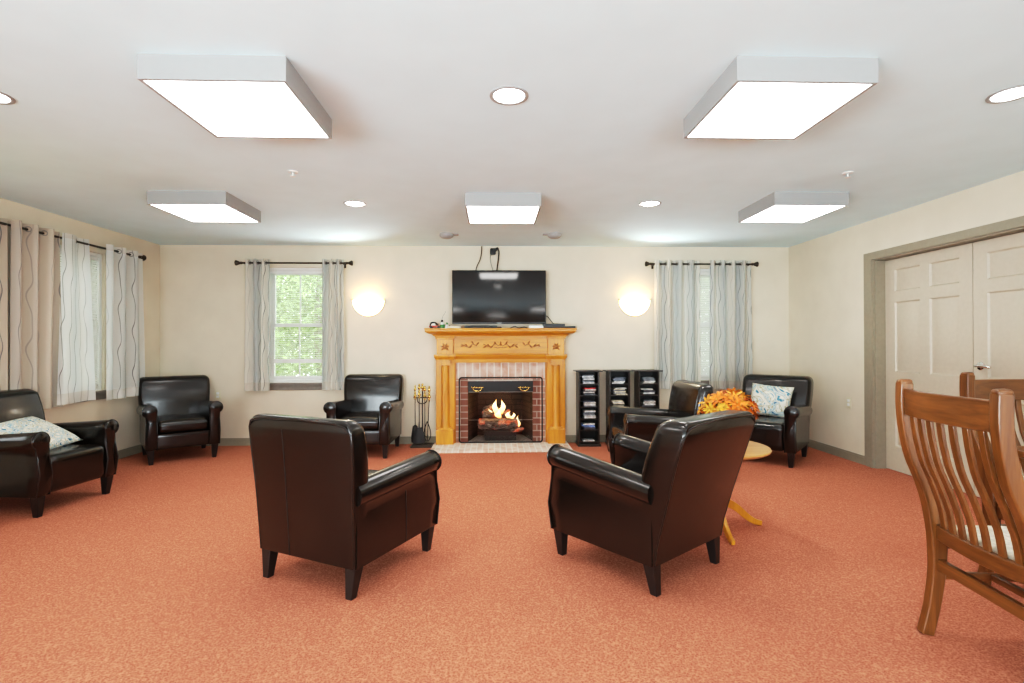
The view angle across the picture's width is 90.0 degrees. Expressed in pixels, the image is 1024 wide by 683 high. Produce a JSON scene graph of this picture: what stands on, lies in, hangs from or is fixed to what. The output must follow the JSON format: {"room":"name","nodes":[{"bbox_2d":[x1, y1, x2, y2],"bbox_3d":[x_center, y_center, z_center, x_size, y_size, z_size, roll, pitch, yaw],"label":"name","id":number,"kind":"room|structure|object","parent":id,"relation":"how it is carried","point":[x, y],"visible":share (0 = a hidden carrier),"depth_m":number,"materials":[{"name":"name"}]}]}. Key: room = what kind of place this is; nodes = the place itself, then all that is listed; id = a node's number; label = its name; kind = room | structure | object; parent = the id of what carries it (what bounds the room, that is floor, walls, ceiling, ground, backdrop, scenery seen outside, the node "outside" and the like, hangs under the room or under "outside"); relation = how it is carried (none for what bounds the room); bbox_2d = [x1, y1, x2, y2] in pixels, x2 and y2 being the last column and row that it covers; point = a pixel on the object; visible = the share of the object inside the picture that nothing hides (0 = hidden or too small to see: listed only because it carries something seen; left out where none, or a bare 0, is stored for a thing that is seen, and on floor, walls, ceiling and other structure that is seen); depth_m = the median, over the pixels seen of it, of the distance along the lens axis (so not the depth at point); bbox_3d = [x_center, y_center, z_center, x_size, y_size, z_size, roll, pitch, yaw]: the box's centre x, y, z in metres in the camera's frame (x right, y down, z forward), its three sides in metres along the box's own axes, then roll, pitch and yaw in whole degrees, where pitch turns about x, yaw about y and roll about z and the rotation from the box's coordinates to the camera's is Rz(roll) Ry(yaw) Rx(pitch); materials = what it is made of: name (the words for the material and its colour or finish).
{"room":"communal lounge","nodes":[
{"label":"communal lounge","id":0,"kind":"room"},
{"bbox_2d":[0,198,159,450],"bbox_3d":[-4.160,0.025,0.851,0.160,2.440,10.712,0,0,-2],"label":"wall","id":1,"kind":"structure","parent":0,"point":[122,410],"depth_m":5.33,"materials":[{"name":"beige paint"}]},
{"bbox_2d":[0,222,145,260],"bbox_3d":[-4.139,-0.944,4.167,0.117,0.082,3.270,0,0,-2],"label":"curtain rod","id":2,"kind":"object","parent":1,"relation":"attached to","point":[143,257],"visible":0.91,"depth_m":4.96,"materials":[{"name":"brown metal"}]},
{"bbox_2d":[0,218,7,389],"bbox_3d":[-4.092,-0.206,3.960,0.102,1.589,0.422,0,0,-2],"label":"curtain","id":3,"kind":"object","parent":2,"relation":"hanging from","point":[3,228],"visible":0.86,"depth_m":4.15,"materials":[{"name":"white fabric"}]},
{"bbox_2d":[10,219,62,408],"bbox_3d":[-4.112,-0.202,4.426,0.101,1.594,0.492,0,0,-2],"label":"curtain","id":4,"kind":"object","parent":2,"relation":"hanging from","point":[35,287],"visible":0.95,"depth_m":4.37,"materials":[{"name":"white fabric"}]},
{"bbox_2d":[57,233,95,404],"bbox_3d":[-4.125,-0.210,4.844,0.057,1.574,0.445,0,0,-6],"label":"curtain","id":5,"kind":"object","parent":2,"relation":"hanging from","point":[76,370],"visible":1,"depth_m":4.83,"materials":[{"name":"white fabric"}]},
{"bbox_2d":[106,244,144,399],"bbox_3d":[-4.150,-0.197,5.492,0.082,1.594,0.588,0,0,-2],"label":"curtain","id":6,"kind":"object","parent":2,"relation":"hanging from","point":[125,347],"visible":0.99,"depth_m":5.43,"materials":[{"name":"white fabric"}]},
{"bbox_2d":[60,245,105,402],"bbox_3d":[-4.281,-0.157,4.939,0.205,1.500,0.870,0,0,-2],"label":"window","id":7,"kind":"structure","parent":1,"relation":"in","point":[101,394],"depth_m":5.29,"materials":[{"name":"white plastic"}]},
{"bbox_2d":[60,249,97,386],"bbox_3d":[-4.270,-0.203,4.940,0.028,1.332,0.690,0,0,-2],"label":"window blind","id":8,"kind":"object","parent":7,"relation":"attached to","point":[91,257],"visible":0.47,"depth_m":5.25,"materials":[{"name":"white plastic"}]},
{"bbox_2d":[118,444,141,458],"bbox_3d":[-4.073,1.200,0.922,0.014,0.090,10.538,0,0,-2],"label":"baseboard","id":9,"kind":"structure","parent":1,"relation":"attached to","point":[136,449],"depth_m":5.67,"materials":[{"name":"paint"}]},
{"bbox_2d":[160,245,788,437],"bbox_3d":[-0.383,0.038,6.422,8.099,2.440,0.160,0,0,-2],"label":"wall","id":10,"kind":"structure","parent":0,"point":[202,289],"depth_m":6.31,"materials":[{"name":"beige paint"}]},
{"bbox_2d":[215,390,220,399],"bbox_3d":[-3.576,0.650,6.224,0.072,0.116,0.009,0,0,-2],"label":"wall outlet","id":11,"kind":"object","parent":10,"relation":"attached to","point":[217,392],"visible":1,"depth_m":6.22,"materials":[{"name":"beige plastic"}]},
{"bbox_2d":[234,260,352,267],"bbox_3d":[-2.631,-0.940,6.208,1.400,0.082,0.117,0,0,-2],"label":"curtain rod","id":12,"kind":"object","parent":10,"relation":"attached to","point":[236,262],"visible":0.94,"depth_m":6.18,"materials":[{"name":"brown metal"}]},
{"bbox_2d":[244,259,269,390],"bbox_3d":[-3.064,-0.200,6.167,0.306,1.589,0.066,0,0,-2],"label":"curtain","id":13,"kind":"object","parent":12,"relation":"hanging from","point":[257,276],"visible":1,"depth_m":6.16,"materials":[{"name":"white fabric"}]},
{"bbox_2d":[322,259,343,389],"bbox_3d":[-2.168,-0.205,6.195,0.271,1.584,0.065,0,0,-2],"label":"curtain","id":14,"kind":"object","parent":12,"relation":"hanging from","point":[332,274],"visible":1,"depth_m":6.20,"materials":[{"name":"white fabric"}]},
{"bbox_2d":[270,268,321,389],"bbox_3d":[-2.633,-0.156,6.322,0.860,1.500,0.205,0,0,-2],"label":"window","id":15,"kind":"structure","parent":10,"relation":"in","point":[276,382],"depth_m":6.32,"materials":[{"name":"white plastic"}]},
{"bbox_2d":[270,271,321,362],"bbox_3d":[-2.633,-0.302,6.311,0.680,1.132,0.028,0,0,-2],"label":"window blind","id":16,"kind":"object","parent":15,"relation":"attached to","point":[271,272],"visible":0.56,"depth_m":6.30,"materials":[{"name":"white plastic"}]},
{"bbox_2d":[351,299,384,316],"bbox_3d":[-1.762,-0.411,6.240,0.406,0.228,0.112,0,0,-2],"label":"wall sconce","id":17,"kind":"object","parent":10,"relation":"attached to","point":[367,308],"visible":1,"depth_m":6.22,"materials":[{"name":"white glass"}]},
{"bbox_2d":[197,435,605,445],"bbox_3d":[-0.377,1.213,6.331,7.779,0.090,0.014,0,0,-2],"label":"baseboard","id":18,"kind":"structure","parent":10,"relation":"attached to","point":[569,438],"depth_m":6.29,"materials":[{"name":"paint"}]},
{"bbox_2d":[490,247,497,254],"bbox_3d":[-0.218,-1.118,6.324,0.101,0.091,0.055,0,0,-2],"label":"plug","id":19,"kind":"object","parent":10,"relation":"attached to","point":[492,250],"visible":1,"depth_m":6.30,"materials":[{"name":"black plastic"}]},
{"bbox_2d":[452,270,545,323],"bbox_3d":[-0.158,-0.539,6.281,1.140,0.652,0.134,0,-1,-2],"label":"television","id":20,"kind":"object","parent":10,"relation":"attached to","point":[478,296],"visible":1,"depth_m":6.22,"materials":[{"name":"black plastic"}]},
{"bbox_2d":[618,299,650,316],"bbox_3d":[1.535,-0.419,6.355,0.406,0.228,0.112,0,0,-2],"label":"wall sconce","id":21,"kind":"object","parent":10,"relation":"attached to","point":[634,308],"visible":1,"depth_m":6.33,"materials":[{"name":"white glass"}]},
{"bbox_2d":[645,261,758,268],"bbox_3d":[2.356,-0.952,6.383,1.420,0.082,0.117,0,0,-2],"label":"curtain rod","id":22,"kind":"object","parent":10,"relation":"attached to","point":[756,264],"visible":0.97,"depth_m":6.35,"materials":[{"name":"brown metal"}]},
{"bbox_2d":[654,260,700,388],"bbox_3d":[2.049,-0.210,6.342,0.593,1.594,0.073,0,0,-2],"label":"curtain","id":23,"kind":"object","parent":22,"relation":"hanging from","point":[676,287],"visible":0.97,"depth_m":6.35,"materials":[{"name":"white fabric"}]},
{"bbox_2d":[709,260,752,388],"bbox_3d":[2.718,-0.210,6.366,0.543,1.599,0.072,0,0,-2],"label":"curtain","id":24,"kind":"object","parent":22,"relation":"hanging from","point":[730,323],"visible":0.96,"depth_m":6.37,"materials":[{"name":"white fabric"}]},
{"bbox_2d":[700,269,709,383],"bbox_3d":[2.354,-0.169,6.496,0.860,1.500,0.205,0,0,-2],"label":"window","id":25,"kind":"structure","parent":10,"relation":"in","point":[701,270],"depth_m":6.47,"materials":[{"name":"white plastic"}]},
{"bbox_2d":[700,272,709,376],"bbox_3d":[2.354,-0.215,6.485,0.680,1.332,0.028,0,0,-2],"label":"window blind","id":26,"kind":"object","parent":25,"relation":"attached to","point":[704,280],"visible":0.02,"depth_m":6.49,"materials":[{"name":"white plastic"}]},
{"bbox_2d":[0,0,1023,246],"bbox_3d":[-0.050,-1.305,1.081,8.399,0.200,10.872,0,0,-2],"label":"ceiling","id":27,"kind":"structure","parent":0,"point":[405,87],"depth_m":2.76,"materials":[{"name":"white paint"}]},
{"bbox_2d":[0,92,15,104],"bbox_3d":[-2.531,-1.193,2.474,0.190,0.015,0.190,0,0,-2],"label":"recessed light","id":28,"kind":"object","parent":27,"relation":"in","point":[5,99],"visible":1,"depth_m":2.52,"materials":[{"name":"white glass"}]},
{"bbox_2d":[147,191,260,222],"bbox_3d":[-2.576,-1.132,4.338,0.610,0.105,0.610,0,0,-2],"label":"ceiling light","id":29,"kind":"object","parent":27,"relation":"attached to","point":[192,206],"visible":1,"depth_m":4.15,"materials":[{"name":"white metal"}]},
{"bbox_2d":[153,205,256,221],"bbox_3d":[-2.576,-1.086,4.337,0.582,0.006,0.582,0,0,-2],"label":"diffuser","id":30,"kind":"object","parent":29,"relation":"attached to","point":[192,213],"depth_m":4.33,"materials":[{"name":"white plastic"}]},
{"bbox_2d":[137,54,331,138],"bbox_3d":[-1.264,-1.143,2.442,0.610,0.105,0.610,0,0,-2],"label":"ceiling light","id":31,"kind":"object","parent":27,"relation":"attached to","point":[228,96],"visible":1,"depth_m":2.27,"materials":[{"name":"white plastic"}]},
{"bbox_2d":[145,81,326,136],"bbox_3d":[-1.264,-1.098,2.442,0.582,0.006,0.582,0,0,-2],"label":"diffuser","id":32,"kind":"object","parent":31,"relation":"attached to","point":[222,108],"depth_m":2.40,"materials":[{"name":"white plastic"}]},
{"bbox_2d":[288,170,297,176],"bbox_3d":[-1.534,-1.176,3.586,0.070,0.044,0.070,0,0,-2],"label":"sprinkler head","id":33,"kind":"object","parent":27,"relation":"attached to","point":[289,171],"visible":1,"depth_m":3.58},
{"bbox_2d":[343,200,365,206],"bbox_3d":[-1.351,-1.188,4.405,0.190,0.015,0.190,0,0,-2],"label":"recessed light","id":34,"kind":"object","parent":27,"relation":"in","point":[352,203],"visible":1,"depth_m":4.39,"materials":[{"name":"white glass"}]},
{"bbox_2d":[439,233,458,238],"bbox_3d":[-0.695,-1.159,5.644,0.210,0.050,0.160,0,0,-2],"label":"smoke detector","id":35,"kind":"object","parent":27,"relation":"attached to","point":[442,235],"visible":1,"depth_m":5.60,"materials":[{"name":"white plastic"}]},
{"bbox_2d":[465,193,540,223],"bbox_3d":[-0.082,-1.138,4.415,0.610,0.105,0.610,0,0,-2],"label":"ceiling light","id":36,"kind":"object","parent":27,"relation":"attached to","point":[481,208],"visible":1,"depth_m":4.17,"materials":[{"name":"white plastic"}]},
{"bbox_2d":[467,206,538,222],"bbox_3d":[-0.082,-1.093,4.415,0.582,0.006,0.582,0,0,-2],"label":"diffuser","id":37,"kind":"object","parent":36,"relation":"attached to","point":[475,214],"depth_m":4.39,"materials":[{"name":"white plastic"}]},
{"bbox_2d":[490,86,528,104],"bbox_3d":[-0.014,-1.199,2.496,0.190,0.015,0.190,0,0,-2],"label":"recessed light","id":38,"kind":"object","parent":27,"relation":"in","point":[504,95],"visible":1,"depth_m":2.49,"materials":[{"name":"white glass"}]},
{"bbox_2d":[543,232,561,238],"bbox_3d":[0.445,-1.162,5.654,0.210,0.050,0.160,0,0,-2],"label":"smoke detector","id":39,"kind":"object","parent":27,"relation":"attached to","point":[555,235],"visible":1,"depth_m":5.61,"materials":[{"name":"white plastic"}]},
{"bbox_2d":[639,200,660,206],"bbox_3d":[1.194,-1.195,4.431,0.190,0.015,0.190,0,0,-2],"label":"recessed light","id":40,"kind":"object","parent":27,"relation":"in","point":[652,203],"visible":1,"depth_m":4.42,"materials":[{"name":"white glass"}]},
{"bbox_2d":[684,56,878,139],"bbox_3d":[1.242,-1.150,2.470,0.610,0.105,0.610,0,0,-2],"label":"ceiling light","id":41,"kind":"object","parent":27,"relation":"attached to","point":[755,97],"visible":1,"depth_m":2.30,"materials":[{"name":"white plastic"}]},
{"bbox_2d":[688,82,870,137],"bbox_3d":[1.242,-1.104,2.470,0.582,0.006,0.582,0,0,-2],"label":"diffuser","id":42,"kind":"object","parent":41,"relation":"attached to","point":[741,109],"depth_m":2.42,"materials":[{"name":"white plastic"}]},
{"bbox_2d":[738,192,848,222],"bbox_3d":[2.395,-1.145,4.411,0.610,0.105,0.610,0,0,-2],"label":"ceiling light","id":43,"kind":"object","parent":27,"relation":"attached to","point":[777,207],"visible":1,"depth_m":4.22,"materials":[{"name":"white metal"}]},
{"bbox_2d":[743,205,842,221],"bbox_3d":[2.395,-1.099,4.411,0.582,0.006,0.582,0,0,-2],"label":"diffuser","id":44,"kind":"object","parent":43,"relation":"attached to","point":[766,213],"depth_m":4.38,"materials":[{"name":"white plastic"}]},
{"bbox_2d":[842,171,853,177],"bbox_3d":[2.388,-1.187,3.640,0.070,0.044,0.070,0,0,-2],"label":"sprinkler head","id":45,"kind":"object","parent":27,"relation":"attached to","point":[848,172],"visible":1,"depth_m":3.63},
{"bbox_2d":[985,84,1023,103],"bbox_3d":[2.431,-1.206,2.491,0.190,0.015,0.190,0,0,-2],"label":"recessed light","id":46,"kind":"object","parent":27,"relation":"in","point":[1013,93],"visible":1,"depth_m":2.50,"materials":[{"name":"white glass"}]},
{"bbox_2d":[0,442,1023,682],"bbox_3d":[-0.043,1.285,1.070,8.399,0.100,10.872,0,0,-2],"label":"floor","id":47,"kind":"structure","parent":0,"point":[158,577],"depth_m":2.50,"materials":[{"name":"carpet"}]},
{"bbox_2d":[0,389,118,517],"bbox_3d":[-3.743,0.824,3.970,0.890,0.867,0.730,0,0,4],"label":"armchair","id":48,"kind":"object","parent":47,"relation":"on","point":[32,470],"visible":0.94,"depth_m":3.85,"materials":[{"name":"brown leather"}]},
{"bbox_2d":[0,416,82,448],"bbox_3d":[-3.685,0.717,3.946,0.393,0.239,0.452,0,0,-3],"label":"throw pillow","id":49,"kind":"object","parent":48,"relation":"on","point":[59,436],"visible":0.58,"depth_m":3.95,"materials":[{"name":"white fabric"}]},
{"bbox_2d":[136,375,222,465],"bbox_3d":[-3.691,0.831,5.674,0.730,0.866,0.817,0,0,-40],"label":"armchair","id":50,"kind":"object","parent":47,"relation":"on","point":[173,411],"visible":0.98,"depth_m":5.59,"materials":[{"name":"brown leather"}]},
{"bbox_2d":[157,413,208,433],"bbox_3d":[-3.629,0.881,5.600,0.472,0.149,0.565,0,0,-40],"label":"seat cushion","id":51,"kind":"object","parent":50,"relation":"on","point":[167,423],"depth_m":5.44,"materials":[{"name":"brown leather"}]},
{"bbox_2d":[248,413,441,600],"bbox_3d":[-0.905,0.812,2.879,0.730,0.866,0.799,0,0,25],"label":"armchair","id":52,"kind":"object","parent":47,"relation":"on","point":[318,498],"visible":1,"depth_m":2.57,"materials":[{"name":"brown leather"}]},
{"bbox_2d":[368,469,378,474],"bbox_3d":[-0.869,0.863,2.957,0.472,0.149,0.565,0,0,25],"label":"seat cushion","id":53,"kind":"object","parent":52,"relation":"on","point":[370,471],"depth_m":3.15,"materials":[{"name":"leather"}]},
{"bbox_2d":[323,374,403,458],"bbox_3d":[-1.658,0.827,5.851,0.730,0.866,0.817,0,0,-1],"label":"armchair","id":54,"kind":"object","parent":47,"relation":"on","point":[373,401],"visible":0.77,"depth_m":6.05,"materials":[{"name":"brown leather"}]},
{"bbox_2d":[339,411,378,429],"bbox_3d":[-1.656,0.877,5.755,0.472,0.149,0.565,0,0,-1],"label":"seat cushion","id":55,"kind":"object","parent":54,"relation":"on","point":[369,420],"depth_m":5.51,"materials":[{"name":"brown leather"}]},
{"bbox_2d":[410,383,433,447],"bbox_3d":[-1.078,0.881,6.152,0.260,0.756,0.200,0,0,-2],"label":"stand","id":56,"kind":"object","parent":47,"relation":"on","point":[423,445],"visible":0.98,"depth_m":6.13,"materials":[{"name":"brown metal"}]},
{"bbox_2d":[411,385,417,442],"bbox_3d":[-1.163,0.869,6.149,0.100,0.691,0.098,0,0,-2],"label":"brush","id":57,"kind":"object","parent":56,"relation":"hanging from","point":[415,395],"visible":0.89,"depth_m":6.14,"materials":[{"name":"brown metal"}]},
{"bbox_2d":[413,384,424,443],"bbox_3d":[-1.106,0.856,6.095,0.140,0.706,0.062,0,0,-2],"label":"shovel","id":58,"kind":"object","parent":56,"relation":"hanging from","point":[418,438],"visible":1,"depth_m":6.07,"materials":[{"name":"brown metal"}]},
{"bbox_2d":[423,386,426,436],"bbox_3d":[-1.047,0.876,6.195,0.057,0.686,0.040,0,0,21],"label":"poker","id":59,"kind":"object","parent":56,"relation":"hanging from","point":[424,389],"visible":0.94,"depth_m":6.20,"materials":[{"name":"brown metal"}]},
{"bbox_2d":[424,386,430,441],"bbox_3d":[-1.016,0.867,6.145,0.091,0.669,0.040,0,0,-2],"label":"tongs","id":60,"kind":"object","parent":56,"relation":"hanging from","point":[429,390],"visible":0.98,"depth_m":6.14,"materials":[{"name":"brown metal"}]},
{"bbox_2d":[430,362,572,452],"bbox_3d":[-0.138,0.757,6.292,1.630,1.000,1.032,0,0,-2],"label":"brick fireplace","id":61,"kind":"object","parent":47,"relation":"on","point":[525,405],"visible":0.66,"depth_m":6.32,"materials":[{"name":"red brick"}]},
{"bbox_2d":[483,429,515,440],"bbox_3d":[-0.149,1.171,6.496,0.440,0.134,0.239,0,0,-2],"label":"tray","id":62,"kind":"object","parent":61,"relation":"in","point":[500,434],"visible":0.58,"depth_m":6.39,"materials":[{"name":"black metal"}]},
{"bbox_2d":[478,418,517,429],"bbox_3d":[-0.174,1.036,6.431,0.504,0.154,0.156,0,0,-2],"label":"log","id":63,"kind":"object","parent":62,"relation":"on","point":[498,423],"visible":0.98,"depth_m":6.38,"materials":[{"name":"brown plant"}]},
{"bbox_2d":[482,410,510,417],"bbox_3d":[-0.198,0.920,6.518,0.371,0.100,0.104,0,0,-16],"label":"log","id":64,"kind":"object","parent":63,"relation":"on","point":[485,414],"visible":0.75,"depth_m":6.46,"materials":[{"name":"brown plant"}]},
{"bbox_2d":[483,404,492,410],"bbox_3d":[-0.283,0.856,6.566,0.183,0.109,0.092,0,0,-27],"label":"log","id":65,"kind":"object","parent":64,"relation":"on","point":[489,407],"visible":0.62,"depth_m":6.53,"materials":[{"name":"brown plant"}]},
{"bbox_2d":[492,401,497,412],"bbox_3d":[-0.208,0.828,6.475,0.084,0.200,0.038,0,0,-2],"label":"flame","id":66,"kind":"object","parent":64,"relation":"on","point":[495,409],"visible":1,"depth_m":6.46,"materials":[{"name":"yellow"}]},
{"bbox_2d":[500,400,504,413],"bbox_3d":[-0.123,0.826,6.478,0.080,0.185,0.036,0,0,-2],"label":"flame","id":67,"kind":"object","parent":64,"relation":"on","point":[502,408],"visible":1,"depth_m":6.47,"materials":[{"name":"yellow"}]},
{"bbox_2d":[510,427,523,431],"bbox_3d":[0.061,1.096,6.372,0.179,0.070,0.065,0,0,5],"label":"log","id":68,"kind":"object","parent":62,"relation":"on","point":[519,429],"visible":1,"depth_m":6.35,"materials":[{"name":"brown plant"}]},
{"bbox_2d":[424,328,576,444],"bbox_3d":[-0.136,0.539,6.214,1.816,1.396,0.266,0,0,-2],"label":"fireplace mantel","id":69,"kind":"object","parent":61,"relation":"on","point":[454,345],"visible":1,"depth_m":6.23,"materials":[{"name":"brown wood"}]},
{"bbox_2d":[429,322,439,327],"bbox_3d":[-0.926,-0.198,6.164,0.140,0.082,0.084,0,0,-2],"label":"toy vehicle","id":70,"kind":"object","parent":69,"relation":"on","point":[432,323],"visible":0.92,"depth_m":6.15,"materials":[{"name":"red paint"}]},
{"bbox_2d":[464,326,496,327],"bbox_3d":[-0.378,-0.175,6.233,0.400,0.034,0.062,0,0,-2],"label":"bar","id":71,"kind":"object","parent":69,"relation":"on","point":[464,326],"visible":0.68,"depth_m":6.20,"materials":[{"name":"black plastic"}]},
{"bbox_2d":[424,328,576,335],"bbox_3d":[-0.137,-0.114,6.216,1.816,0.091,0.266,0,0,-2],"label":"shelf","id":72,"kind":"object","parent":69,"relation":"attached to","point":[434,331],"depth_m":6.11,"materials":[{"name":"brown wood"}]},
{"bbox_2d":[542,324,564,327],"bbox_3d":[0.503,-0.189,6.213,0.260,0.048,0.172,0,0,-2],"label":"box","id":73,"kind":"object","parent":69,"relation":"on","point":[543,325],"visible":0.86,"depth_m":6.13,"materials":[{"name":"grey plastic"}]},
{"bbox_2d":[458,377,542,442],"bbox_3d":[-0.136,0.835,6.247,1.029,0.808,0.041,0,0,-2],"label":"fire screen","id":74,"kind":"object","parent":61,"relation":"on","point":[473,386],"visible":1,"depth_m":6.26,"materials":[{"name":"black metal"}]},
{"bbox_2d":[573,370,602,446],"bbox_3d":[0.921,0.801,6.223,0.322,0.906,0.240,0,0,-2],"label":"tower","id":75,"kind":"object","parent":47,"relation":"on","point":[580,433],"visible":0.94,"depth_m":6.22,"materials":[{"name":"black laminate"}]},
{"bbox_2d":[580,427,597,430],"bbox_3d":[0.922,1.067,6.231,0.214,0.012,0.186,0,0,-2],"label":"shelf","id":76,"kind":"object","parent":75,"relation":"attached to","point":[596,428],"depth_m":6.14,"materials":[{"name":"black wood"}]},
{"bbox_2d":[580,439,597,442],"bbox_3d":[0.922,1.205,6.230,0.214,0.012,0.186,0,0,-2],"label":"shelf","id":77,"kind":"object","parent":75,"relation":"attached to","point":[596,440],"depth_m":6.14,"materials":[{"name":"black wood"}]},
{"bbox_2d":[603,369,633,443],"bbox_3d":[1.291,0.800,6.236,0.322,0.906,0.240,0,0,-2],"label":"tower","id":78,"kind":"object","parent":47,"relation":"on","point":[623,372],"visible":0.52,"depth_m":6.25,"materials":[{"name":"black laminate"}]},
{"bbox_2d":[611,382,627,384],"bbox_3d":[1.290,0.512,6.246,0.214,0.012,0.186,0,0,-2],"label":"shelf","id":79,"kind":"object","parent":78,"relation":"attached to","point":[625,383],"depth_m":6.16,"materials":[{"name":"black wood"}]},
{"bbox_2d":[631,369,662,408],"bbox_3d":[1.647,0.799,6.248,0.322,0.906,0.240,0,0,-2],"label":"shelf","id":80,"kind":"object","parent":47,"relation":"on","point":[638,373],"visible":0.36,"depth_m":6.25,"materials":[{"name":"black laminate"}]},
{"bbox_2d":[547,410,755,596],"bbox_3d":[0.761,0.807,2.877,0.730,0.867,0.931,0,0,-40],"label":"armchair","id":81,"kind":"object","parent":47,"relation":"on","point":[661,499],"visible":1,"depth_m":2.62,"materials":[{"name":"brown leather"}]},
{"bbox_2d":[606,380,712,463],"bbox_3d":[1.359,0.814,4.807,0.817,0.866,0.730,0,0,-3],"label":"armchair","id":82,"kind":"object","parent":47,"relation":"on","point":[685,395],"visible":0.44,"depth_m":4.73,"materials":[{"name":"brown leather"}]},
{"bbox_2d":[612,425,623,436],"bbox_3d":[1.263,0.865,4.802,0.565,0.149,0.472,0,0,-3],"label":"seat cushion","id":83,"kind":"object","parent":82,"relation":"on","point":[616,429],"depth_m":4.85,"materials":[{"name":"brown leather"}]},
{"bbox_2d":[723,441,771,544],"bbox_3d":[1.338,0.967,3.450,0.740,0.541,0.740,0,0,-2],"label":"round side table","id":84,"kind":"object","parent":47,"relation":"on","point":[754,450],"visible":0.27,"depth_m":3.30,"materials":[{"name":"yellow wood"}]},
{"bbox_3d":[1.481,0.621,3.481,0.220,0.150,0.220,0,0,-2],"label":"flower pot","id":85,"kind":"object","parent":84,"relation":"on","visible":0},
{"bbox_2d":[697,388,759,417],"bbox_3d":[1.478,0.483,3.490,0.413,0.336,0.422,0,0,-2],"label":"flower bouquet","id":86,"kind":"object","parent":85,"relation":"in","point":[721,401],"visible":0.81,"depth_m":3.41,"materials":[{"name":"orange plant"}]},
{"bbox_2d":[742,374,813,467],"bbox_3d":[2.771,0.813,5.516,0.730,0.867,0.890,0,0,40],"label":"armchair","id":87,"kind":"object","parent":47,"relation":"on","point":[789,434],"visible":0.56,"depth_m":5.22,"materials":[{"name":"brown leather"}]},
{"bbox_2d":[750,383,793,417],"bbox_3d":[2.800,0.641,5.551,0.439,0.362,0.181,0,0,41],"label":"throw pillow","id":88,"kind":"object","parent":87,"relation":"on","point":[771,400],"visible":0.82,"depth_m":5.49,"materials":[{"name":"white fabric"}]},
{"bbox_2d":[895,379,1023,682],"bbox_3d":[1.908,0.698,1.917,0.598,1.080,0.522,0,0,5],"label":"dining chair","id":89,"kind":"object","parent":47,"relation":"on","point":[997,548],"visible":1,"depth_m":1.93,"materials":[{"name":"brown wood"}]},
{"bbox_2d":[959,372,1023,585],"bbox_3d":[2.634,0.698,2.429,0.522,1.080,0.598,0,0,-2],"label":"dining chair","id":90,"kind":"object","parent":47,"relation":"on","point":[969,386],"visible":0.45,"depth_m":2.67,"materials":[{"name":"brown wood"}]},
{"bbox_2d":[1017,446,1023,457],"bbox_3d":[2.841,0.855,1.647,1.100,0.750,1.500,0,0,-2],"label":"dining table","id":91,"kind":"object","parent":47,"relation":"on","point":[1020,449],"visible":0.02,"depth_m":2.29,"materials":[{"name":"brown wood"}]},
{"bbox_2d":[789,171,1023,455],"bbox_3d":[3.774,0.005,1.128,0.160,2.440,10.712,0,0,-2],"label":"wall","id":92,"kind":"structure","parent":0,"point":[826,273],"depth_m":5.43,"materials":[{"name":"beige paint"}]},
{"bbox_2d":[808,439,864,464],"bbox_3d":[3.688,1.181,1.193,0.014,0.090,10.538,0,0,-2],"label":"baseboard","id":93,"kind":"structure","parent":92,"relation":"attached to","point":[842,453],"depth_m":5.54,"materials":[{"name":"paint"}]},
{"bbox_2d":[846,397,850,407],"bbox_3d":[3.542,0.644,5.388,0.009,0.116,0.072,0,0,-2],"label":"wall outlet","id":94,"kind":"object","parent":92,"relation":"attached to","point":[848,399],"visible":1,"depth_m":5.38,"materials":[{"name":"beige plastic"}]},
{"bbox_2d":[885,243,974,492],"bbox_3d":[3.690,0.222,4.551,0.040,2.020,0.912,0,0,-2],"label":"door","id":95,"kind":"structure","parent":92,"relation":"in","point":[929,295],"depth_m":4.50,"materials":[{"name":"beige paint"}]},
{"bbox_2d":[863,216,1023,468],"bbox_3d":[3.658,0.178,4.089,0.186,2.120,2.130,0,0,-2],"label":"door frame","id":96,"kind":"structure","parent":92,"relation":"attached to","point":[874,262],"depth_m":5.01,"materials":[{"name":"paint"}]},
{"bbox_2d":[973,232,1023,497],"bbox_3d":[3.691,0.218,3.631,0.102,2.020,0.912,0,0,-2],"label":"door","id":97,"kind":"structure","parent":92,"relation":"in","point":[998,263],"depth_m":3.88,"materials":[{"name":"beige paint"}]},
{"label":"outside","id":98,"kind":"structure","parent":0,"visible":0},
{"bbox_3d":[-0.309,1.994,8.986,48.000,0.050,42.000,0,0,-2],"label":"ground","id":99,"kind":"structure","parent":98,"visible":0},
{"bbox_2d":[275,276,316,375],"bbox_3d":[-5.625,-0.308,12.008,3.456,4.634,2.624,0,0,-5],"label":"leafy tree","id":100,"kind":"object","parent":99,"relation":"on","point":[277,286],"visible":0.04,"depth_m":11.79,"materials":[{"name":"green plant"}]},
{"bbox_2d":[275,276,321,375],"bbox_3d":[-3.558,-0.319,9.479,3.394,4.624,2.685,0,0,12],"label":"leafy tree","id":101,"kind":"object","parent":99,"relation":"on","point":[315,302],"visible":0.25,"depth_m":9.07,"materials":[{"name":"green plant"}]},
{"bbox_2d":[700,286,709,364],"bbox_3d":[3.260,-0.340,9.922,2.624,4.634,3.456,0,0,-29],"label":"leafy tree","id":102,"kind":"object","parent":99,"relation":"on","point":[700,286],"visible":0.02,"depth_m":9.41,"materials":[{"name":"green plant"}]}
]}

